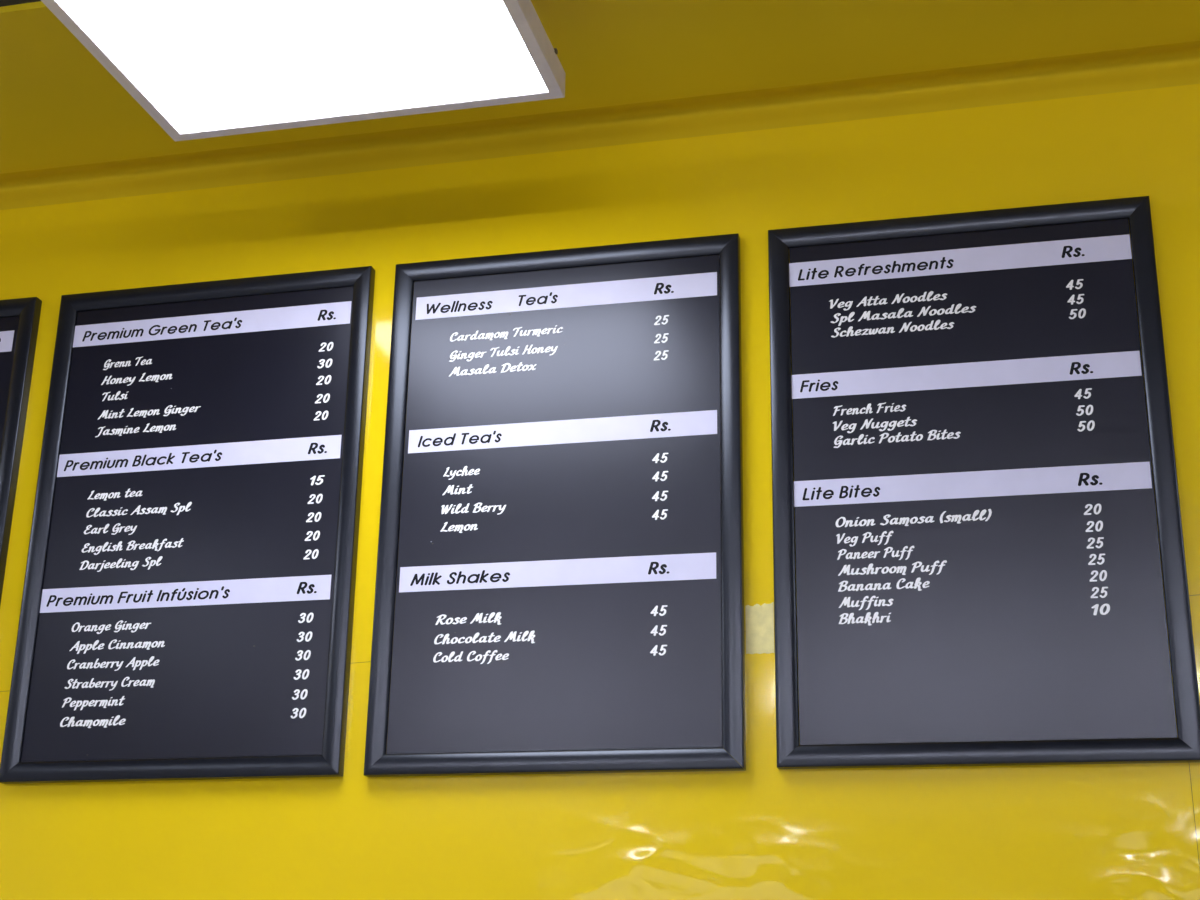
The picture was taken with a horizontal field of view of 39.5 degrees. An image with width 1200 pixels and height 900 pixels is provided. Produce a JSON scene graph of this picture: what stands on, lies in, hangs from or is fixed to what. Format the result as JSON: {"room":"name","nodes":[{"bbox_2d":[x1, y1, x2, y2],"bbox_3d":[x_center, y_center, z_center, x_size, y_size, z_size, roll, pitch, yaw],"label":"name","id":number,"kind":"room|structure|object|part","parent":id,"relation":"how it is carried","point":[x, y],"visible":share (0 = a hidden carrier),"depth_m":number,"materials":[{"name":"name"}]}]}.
{"room":"tea shop","nodes":[
{"label":"tea shop","id":0,"kind":"room"},
{"bbox_2d":[0,41,1199,899],"bbox_3d":[-0.027,0.803,2.558,6.700,3.105,0.200,-4,-20,13],"label":"wall","id":1,"kind":"structure","parent":0,"point":[1122,123],"depth_m":2.77,"materials":[{"name":"yellow paint"}]},
{"bbox_2d":[0,297,41,604],"bbox_3d":[-1.359,0.160,3.056,0.614,0.900,0.022,-4,-20,13],"label":"menu board","id":2,"kind":"object","parent":1,"relation":"attached to","point":[20,317],"visible":1,"depth_m":3.07,"materials":[{"name":"black"}]},
{"bbox_3d":[-1.359,0.161,3.059,0.545,0.831,0.009,-4,-20,13],"label":"panel","id":3,"kind":"part","parent":2,"relation":"part of","materials":[{"name":"black"}]},
{"bbox_3d":[-1.352,-0.250,3.198,0.614,0.034,0.022,-4,-20,13],"label":"frame rail","id":4,"kind":"part","parent":2,"relation":"part of","materials":[{"name":"black plastic"}]},
{"bbox_2d":[0,266,374,783],"bbox_3d":[-0.710,0.119,2.905,0.620,0.904,0.022,-4,-20,13],"label":"menu board","id":5,"kind":"object","parent":1,"relation":"attached to","point":[187,610],"visible":1,"depth_m":2.89,"materials":[{"name":"black"}]},
{"bbox_3d":[-0.993,0.138,2.971,0.034,0.900,0.022,-4,-20,13],"label":"frame rail","id":6,"kind":"part","parent":5,"relation":"part of","materials":[{"name":"black plastic"}]},
{"bbox_3d":[-0.716,0.528,2.763,0.614,0.034,0.022,-4,-20,13],"label":"frame rail","id":7,"kind":"part","parent":5,"relation":"part of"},
{"bbox_3d":[-0.704,-0.290,3.047,0.614,0.034,0.022,-4,-20,13],"label":"frame rail","id":8,"kind":"part","parent":5,"relation":"part of","materials":[{"name":"black plastic"}]},
{"bbox_3d":[-0.428,0.101,2.840,0.034,0.900,0.022,-4,-20,13],"label":"frame rail","id":9,"kind":"part","parent":5,"relation":"part of","materials":[{"name":"black plastic"}]},
{"bbox_2d":[364,233,745,776],"bbox_3d":[-0.070,0.080,2.756,0.616,0.901,0.022,-4,-20,13],"label":"menu board","id":10,"kind":"object","parent":1,"relation":"attached to","point":[559,587],"visible":1,"depth_m":2.74,"materials":[{"name":"black"}]},
{"bbox_3d":[-0.352,0.097,2.822,0.034,0.900,0.022,-4,-20,13],"label":"frame rail","id":11,"kind":"part","parent":10,"relation":"part of","materials":[{"name":"black plastic"}]},
{"bbox_3d":[-0.078,0.489,2.615,0.614,0.034,0.022,-4,-20,13],"label":"frame rail","id":12,"kind":"part","parent":10,"relation":"part of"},
{"bbox_3d":[-0.063,-0.330,2.898,0.614,0.034,0.022,-4,-20,13],"label":"frame rail","id":13,"kind":"part","parent":10,"relation":"part of","materials":[{"name":"black plastic"}]},
{"bbox_3d":[0.212,0.062,2.690,0.034,0.900,0.022,-4,-20,13],"label":"frame rail","id":14,"kind":"part","parent":10,"relation":"part of","materials":[{"name":"black plastic"}]},
{"bbox_2d":[745,602,773,653],"bbox_3d":[0.250,0.279,2.616,0.044,0.082,0.001,-4,-20,13],"label":"tape patch","id":15,"kind":"object","parent":1,"relation":"attached to","point":[759,619],"visible":1,"depth_m":2.62,"materials":[{"name":"beige paper"}]},
{"bbox_2d":[768,196,1199,768],"bbox_3d":[0.576,0.039,2.606,0.618,0.902,0.022,-4,-20,13],"label":"menu board","id":16,"kind":"object","parent":1,"relation":"attached to","point":[977,580],"visible":1,"depth_m":2.59,"materials":[{"name":"black"}]},
{"bbox_3d":[0.293,0.056,2.672,0.034,0.900,0.022,-4,-20,13],"label":"frame rail","id":17,"kind":"part","parent":16,"relation":"part of","materials":[{"name":"black plastic"}]},
{"bbox_3d":[0.583,-0.371,2.747,0.614,0.034,0.022,-4,-20,13],"label":"frame rail","id":18,"kind":"part","parent":16,"relation":"part of","materials":[{"name":"black plastic"}]},
{"bbox_3d":[0.568,0.448,2.465,0.614,0.034,0.022,-4,-20,13],"label":"frame rail","id":19,"kind":"part","parent":16,"relation":"part of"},
{"bbox_3d":[0.858,0.021,2.540,0.034,0.900,0.022,-4,-20,13],"label":"frame rail","id":20,"kind":"part","parent":16,"relation":"part of","materials":[{"name":"black plastic"}]},
{"bbox_2d":[0,0,1199,173],"bbox_3d":[-0.513,-1.318,1.046,6.700,0.100,4.566,-4,-20,13],"label":"ceiling","id":21,"kind":"structure","parent":0,"point":[60,106],"depth_m":2.76,"materials":[{"name":"yellow paint"}]},
{"bbox_2d":[41,0,564,140],"bbox_3d":[-0.450,-0.717,2.378,0.664,0.187,0.658,-4,-20,13],"label":"ceiling light","id":22,"kind":"object","parent":21,"relation":"attached to","point":[200,69],"visible":1,"depth_m":2.48,"materials":[{"name":"white plastic"}]}
]}

